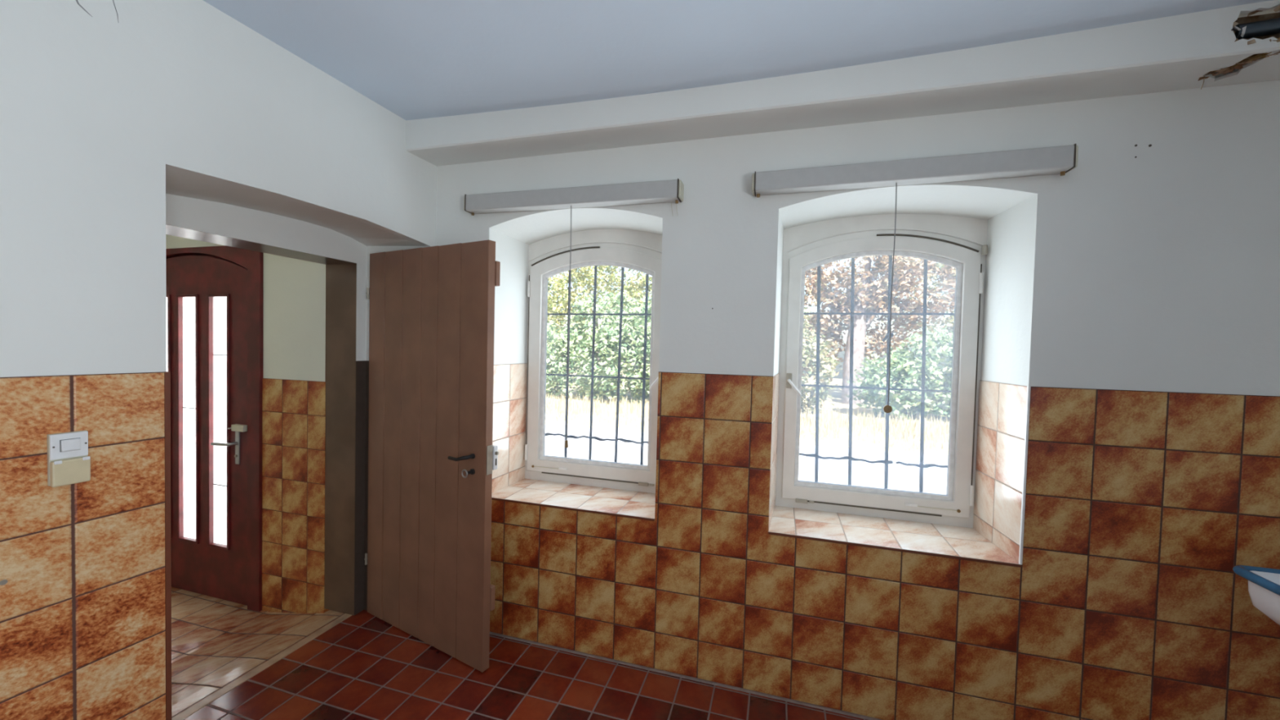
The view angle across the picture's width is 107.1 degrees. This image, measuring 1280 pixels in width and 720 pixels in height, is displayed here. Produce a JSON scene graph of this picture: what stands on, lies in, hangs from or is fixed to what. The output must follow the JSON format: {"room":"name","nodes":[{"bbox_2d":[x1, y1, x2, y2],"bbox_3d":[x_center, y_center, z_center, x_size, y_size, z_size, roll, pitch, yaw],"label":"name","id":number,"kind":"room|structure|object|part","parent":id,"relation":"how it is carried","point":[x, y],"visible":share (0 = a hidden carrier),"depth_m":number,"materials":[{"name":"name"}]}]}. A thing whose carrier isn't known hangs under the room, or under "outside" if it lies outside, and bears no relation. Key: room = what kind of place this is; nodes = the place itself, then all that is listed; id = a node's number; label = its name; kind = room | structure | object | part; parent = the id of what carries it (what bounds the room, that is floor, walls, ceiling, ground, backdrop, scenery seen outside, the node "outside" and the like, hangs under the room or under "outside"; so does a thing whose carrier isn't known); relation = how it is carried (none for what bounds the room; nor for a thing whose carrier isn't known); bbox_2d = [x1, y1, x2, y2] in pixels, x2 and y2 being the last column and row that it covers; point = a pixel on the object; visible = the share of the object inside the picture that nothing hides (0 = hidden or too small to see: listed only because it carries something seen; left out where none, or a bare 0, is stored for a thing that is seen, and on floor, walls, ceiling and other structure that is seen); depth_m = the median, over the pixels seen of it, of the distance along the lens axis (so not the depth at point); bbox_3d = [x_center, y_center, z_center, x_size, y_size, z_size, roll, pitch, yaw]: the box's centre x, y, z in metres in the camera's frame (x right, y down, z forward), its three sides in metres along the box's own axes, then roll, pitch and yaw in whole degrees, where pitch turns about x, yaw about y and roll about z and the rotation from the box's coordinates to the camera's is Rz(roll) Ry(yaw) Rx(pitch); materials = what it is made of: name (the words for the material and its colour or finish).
{"room":"utility room","nodes":[
{"label":"utility room","id":0,"kind":"room"},
{"bbox_2d":[0,0,436,719],"bbox_3d":[-1.827,0.130,0.785,0.436,2.580,3.748,2,2,17],"label":"wall","id":1,"kind":"structure","parent":0,"point":[122,122],"depth_m":1.35,"materials":[{"name":"white paint"}]},
{"bbox_2d":[47,430,90,487],"bbox_3d":[-1.505,0.260,1.248,0.028,0.136,0.070,2,2,19],"label":"socket","id":2,"kind":"object","parent":1,"relation":"attached to","point":[68,463],"visible":1,"depth_m":1.24,"materials":[{"name":"beige plastic"}]},
{"bbox_2d":[49,431,88,460],"bbox_3d":[-1.505,0.226,1.247,0.006,0.066,0.069,2,2,19],"label":"switch plate","id":3,"kind":"object","parent":2,"relation":"attached to","point":[69,446],"depth_m":1.24,"materials":[{"name":"white plastic"}]},
{"bbox_2d":[165,234,328,613],"bbox_3d":[-2.688,0.289,2.894,2.048,2.700,0.060,2,2,17],"label":"wall","id":4,"kind":"structure","parent":0,"point":[294,384],"depth_m":2.64,"materials":[{"name":"tile"}]},
{"bbox_2d":[165,245,263,612],"bbox_3d":[-2.753,0.390,2.910,1.242,2.135,0.171,2,2,17],"label":"door","id":5,"kind":"structure","parent":4,"relation":"in","point":[215,295],"depth_m":2.83,"materials":[{"name":"red wood"}]},
{"bbox_3d":[-2.992,0.352,2.984,0.185,1.521,0.005,2,2,17],"label":"glass pane","id":6,"kind":"part","parent":5,"relation":"part of","materials":[{"name":"clear glass"}]},
{"bbox_3d":[-2.754,0.360,2.914,0.185,1.521,0.005,2,2,17],"label":"glass pane","id":7,"kind":"part","parent":5,"relation":"part of","materials":[{"name":"glass"}]},
{"bbox_3d":[-2.499,0.368,2.838,0.183,1.521,0.005,2,2,17],"label":"glass pane","id":8,"kind":"part","parent":5,"relation":"part of","materials":[{"name":"glass"}]},
{"bbox_3d":[-2.421,0.488,2.756,0.132,0.022,0.061,2,2,17],"label":"handle","id":9,"kind":"part","parent":5,"relation":"part of","materials":[{"name":"metal"}]},
{"bbox_3d":[-2.357,0.501,2.771,0.030,0.220,0.010,2,2,17],"label":"handle plate","id":10,"kind":"part","parent":5,"relation":"part of","materials":[{"name":"metal"}]},
{"bbox_2d":[171,586,881,719],"bbox_3d":[-1.241,1.494,0.693,6.050,0.126,3.800,2,2,17],"label":"floor","id":11,"kind":"structure","parent":0,"point":[360,666],"depth_m":2.08,"materials":[{"name":"tile"}]},
{"bbox_2d":[203,0,1271,119],"bbox_3d":[-0.091,-1.056,0.156,3.800,0.038,3.530,2,2,17],"label":"ceiling","id":12,"kind":"structure","parent":0,"point":[414,59],"depth_m":1.60,"materials":[{"name":"paint"}]},
{"bbox_2d":[405,0,1279,165],"bbox_3d":[0.543,-1.015,1.879,3.463,0.199,0.216,2,2,17],"label":"ceiling beam","id":13,"kind":"structure","parent":12,"relation":"attached to","point":[1176,52],"depth_m":1.71,"materials":[{"name":"white paint"}]},
{"bbox_2d":[1232,17,1279,39],"bbox_3d":[1.945,-0.994,1.393,0.300,0.052,0.042,2,2,17],"label":"pipe","id":14,"kind":"object","parent":13,"relation":"in","point":[1270,26],"visible":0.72,"depth_m":1.41,"materials":[{"name":"metal"}]},
{"bbox_2d":[544,424,947,494],"bbox_3d":[1.156,1.649,5.879,32.000,0.100,6.500,2,2,17],"label":"pavement","id":15,"kind":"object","parent":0,"point":[900,477],"depth_m":7.48,"materials":[{"name":"grey concrete"}]},
{"bbox_2d":[545,368,949,456],"bbox_3d":[5.353,1.344,19.964,36.000,0.120,22.900,2,2,17],"label":"ground","id":16,"kind":"structure","parent":0,"point":[841,407],"depth_m":10.73,"materials":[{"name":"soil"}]},
{"bbox_2d":[546,289,651,403],"bbox_3d":[-1.278,-0.487,15.044,7.575,3.594,3.456,2,2,17],"label":"leafy bush","id":17,"kind":"object","parent":16,"relation":"on","point":[633,331],"visible":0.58,"depth_m":14.43,"materials":[{"name":"green plant"}]},
{"bbox_2d":[546,265,652,359],"bbox_3d":[-3.102,-2.094,19.964,9.510,6.394,3.715,2,2,19],"label":"tree","id":18,"kind":"object","parent":16,"relation":"on","point":[635,290],"visible":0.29,"depth_m":18.94,"materials":[{"name":"green plant"}]},
{"bbox_2d":[800,306,842,413],"bbox_3d":[3.905,-0.334,13.297,3.331,3.593,2.489,2,2,17],"label":"bush","id":19,"kind":"object","parent":16,"relation":"on","point":[810,391],"visible":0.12,"depth_m":12.71,"materials":[{"name":"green plant"}]},
{"bbox_2d":[801,255,955,404],"bbox_3d":[7.234,-1.707,15.934,7.159,6.367,3.666,2,2,17],"label":"tree","id":20,"kind":"object","parent":16,"relation":"on","point":[868,296],"visible":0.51,"depth_m":15.32,"materials":[{"name":"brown plant"}]},
{"bbox_2d":[845,323,953,419],"bbox_3d":[7.675,0.318,12.265,4.280,2.509,2.300,2,2,22],"label":"round shrub","id":21,"kind":"object","parent":16,"relation":"on","point":[906,371],"visible":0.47,"depth_m":12.04,"materials":[{"name":"green plant"}]},
{"bbox_2d":[876,260,955,346],"bbox_3d":[12.260,-1.848,17.821,6.769,6.778,3.799,2,2,17],"label":"tree","id":22,"kind":"object","parent":16,"relation":"on","point":[948,319],"visible":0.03,"depth_m":18.12,"materials":[{"name":"brown plant"}]},
{"bbox_2d":[435,64,1279,719],"bbox_3d":[0.546,0.167,2.037,3.473,2.550,0.050,2,2,17],"label":"wall","id":23,"kind":"structure","parent":0,"point":[1153,474],"depth_m":1.75,"materials":[{"name":"brown tile"}]},
{"bbox_2d":[488,208,662,521],"bbox_3d":[-0.287,-0.004,2.472,0.901,1.447,0.426,2,2,17],"label":"window","id":24,"kind":"structure","parent":23,"relation":"in","point":[532,249],"depth_m":2.58,"materials":[{"name":"white paint"}]},
{"bbox_3d":[-0.420,-0.578,2.642,0.418,0.097,0.009,2,2,17],"label":"closing rod","id":25,"kind":"part","parent":24,"relation":"part of","materials":[{"name":"black metal"}]},
{"bbox_3d":[-0.313,0.709,2.465,0.901,0.001,0.364,2,2,17],"label":"sill","id":26,"kind":"part","parent":24,"relation":"part of","materials":[{"name":"beige tile"}]},
{"bbox_2d":[463,178,684,448],"bbox_3d":[-0.355,-0.195,2.236,1.098,1.218,0.074,2,2,17],"label":"roller blind","id":27,"kind":"object","parent":24,"relation":"attached to","point":[668,190],"visible":1,"depth_m":2.18,"materials":[{"name":"beige plastic"}]},
{"bbox_3d":[-0.349,0.398,2.241,0.018,0.034,0.018,2,2,17],"label":"pull knob","id":28,"kind":"part","parent":27,"relation":"part of","materials":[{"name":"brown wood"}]},
{"bbox_3d":[-0.335,-0.164,2.225,0.008,1.114,0.004,2,2,17],"label":"pull cord","id":29,"kind":"part","parent":27,"relation":"part of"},
{"bbox_3d":[-0.237,-0.007,2.648,0.873,1.446,0.060,2,2,17],"label":"frame","id":30,"kind":"part","parent":24,"relation":"part of","materials":[{"name":"white paint"}]},
{"bbox_3d":[-0.234,-0.603,2.603,0.838,0.098,0.009,2,2,17],"label":"head moulding","id":31,"kind":"part","parent":24,"relation":"part of","materials":[{"name":"white paint"}]},
{"bbox_3d":[0.088,0.111,2.480,0.067,0.077,0.042,2,2,17],"label":"handle lever","id":32,"kind":"part","parent":24,"relation":"part of","materials":[{"name":"white plastic"}]},
{"bbox_2d":[768,184,1037,567],"bbox_3d":[1.062,0.033,2.071,0.912,1.442,0.426,2,2,17],"label":"window","id":33,"kind":"structure","parent":23,"relation":"in","point":[988,234],"depth_m":2.09,"materials":[{"name":"white paint"}]},
{"bbox_3d":[0.729,0.101,2.312,0.026,0.074,0.008,2,2,17],"label":"handle plate","id":34,"kind":"part","parent":33,"relation":"part of","materials":[{"name":"metal"}]},
{"bbox_3d":[0.746,0.133,2.284,0.067,0.077,0.042,2,2,17],"label":"handle lever","id":35,"kind":"part","parent":33,"relation":"part of","materials":[{"name":"white plastic"}]},
{"bbox_3d":[1.109,0.031,2.248,0.871,1.439,0.060,2,2,17],"label":"frame","id":36,"kind":"part","parent":33,"relation":"part of","materials":[{"name":"white paint"}]},
{"bbox_3d":[1.120,-0.564,2.200,0.826,0.098,0.009,2,2,17],"label":"head moulding","id":37,"kind":"part","parent":33,"relation":"part of","materials":[{"name":"white paint"}]},
{"bbox_3d":[1.036,0.744,2.063,0.909,0.001,0.364,2,2,17],"label":"sill","id":38,"kind":"part","parent":33,"relation":"part of","materials":[{"name":"beige tile"}]},
{"bbox_2d":[751,143,1078,413],"bbox_3d":[0.988,-0.279,1.835,1.102,0.972,0.074,2,2,17],"label":"roller blind","id":39,"kind":"object","parent":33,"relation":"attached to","point":[1054,160],"visible":1,"depth_m":1.78,"materials":[{"name":"beige plastic"}]},
{"bbox_3d":[0.966,0.191,1.845,0.031,0.031,0.009,2,2,17],"label":"pull knob","id":40,"kind":"part","parent":39,"relation":"part of","materials":[{"name":"brown wood"}]},
{"bbox_3d":[0.977,-0.246,1.833,0.008,0.875,0.004,2,2,17],"label":"pull cord","id":41,"kind":"part","parent":39,"relation":"part of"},
{"bbox_3d":[1.292,-0.528,2.133,0.411,0.097,0.009,2,2,17],"label":"closing rod","id":42,"kind":"part","parent":33,"relation":"part of","materials":[{"name":"black metal"}]},
{"bbox_3d":[1.345,0.672,2.142,0.160,0.003,0.006,2,2,17],"label":"slide rod","id":43,"kind":"part","parent":33,"relation":"part of","materials":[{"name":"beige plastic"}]},
{"bbox_3d":[1.428,0.430,1.755,0.007,0.665,0.010,2,2,17],"label":"corner trim","id":44,"kind":"part","parent":33,"relation":"part of","materials":[{"name":"white plastic"}]},
{"bbox_2d":[1237,5,1279,17],"bbox_3d":[-1.012,-1.270,0.723,6.400,0.180,4.500,2,2,17],"label":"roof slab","id":45,"kind":"structure","parent":0,"point":[1269,11],"depth_m":1.54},
{"bbox_3d":[-1.881,0.177,1.018,0.567,2.770,4.110,2,2,17],"label":"wall partition","id":46,"kind":"structure","parent":0,"visible":0},
{"bbox_2d":[165,224,356,615],"bbox_3d":[-1.750,0.424,2.111,0.211,1.920,0.990,2,2,17],"label":"door frame","id":47,"kind":"structure","parent":46,"relation":"attached to","point":[340,275],"depth_m":2.54,"materials":[{"name":"brown paint"}]},
{"bbox_2d":[364,240,500,672],"bbox_3d":[-1.067,0.418,2.317,0.936,1.936,0.124,2,2,30],"label":"door","id":48,"kind":"structure","parent":46,"relation":"in","point":[433,457],"depth_m":2.27,"materials":[{"name":"brown paint"}]},
{"bbox_3d":[-0.804,0.436,2.127,0.112,0.032,0.060,2,2,30],"label":"handle","id":49,"kind":"part","parent":48,"relation":"part of","materials":[{"name":"black metal"}]},
{"bbox_3d":[-0.762,0.503,2.116,0.026,0.026,0.036,2,2,30],"label":"key stem","id":50,"kind":"part","parent":48,"relation":"part of","materials":[{"name":"black metal"}]},
{"bbox_3d":[-0.670,0.446,2.106,0.002,0.130,0.032,2,2,30],"label":"edge plate","id":51,"kind":"part","parent":48,"relation":"part of","materials":[{"name":"metal"}]},
{"bbox_3d":[1.730,0.250,-0.244,0.100,2.570,3.750,2,2,17],"label":"wall","id":52,"kind":"structure","parent":0,"visible":0},
{"bbox_2d":[1232,564,1279,625],"bbox_3d":[1.834,0.702,1.073,0.425,0.202,0.522,2,2,17],"label":"basin","id":53,"kind":"object","parent":52,"relation":"attached to","point":[1264,584],"visible":1,"depth_m":1.30,"materials":[{"name":"white ceramic"}]},
{"bbox_3d":[1.836,0.691,1.072,0.387,0.146,0.479,2,2,17],"label":"bowl","id":54,"kind":"part","parent":53,"relation":"part of","materials":[{"name":"white ceramic"}]},
{"bbox_3d":[-0.432,0.146,2.829,6.400,3.300,0.190,2,2,17],"label":"wall","id":55,"kind":"structure","parent":0,"visible":0},
{"bbox_2d":[545,265,651,464],"bbox_3d":[-0.207,0.028,2.750,0.772,1.190,0.025,2,2,17],"label":"bars","id":56,"kind":"object","parent":55,"relation":"in","point":[618,377],"visible":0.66,"depth_m":2.74,"materials":[{"name":"grey metal"}]},
{"bbox_2d":[799,255,954,492],"bbox_3d":[1.140,0.068,2.332,0.772,1.200,0.058,2,2,17],"label":"bars","id":57,"kind":"object","parent":55,"relation":"in","point":[924,313],"visible":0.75,"depth_m":2.33,"materials":[{"name":"grey metal"}]}
]}

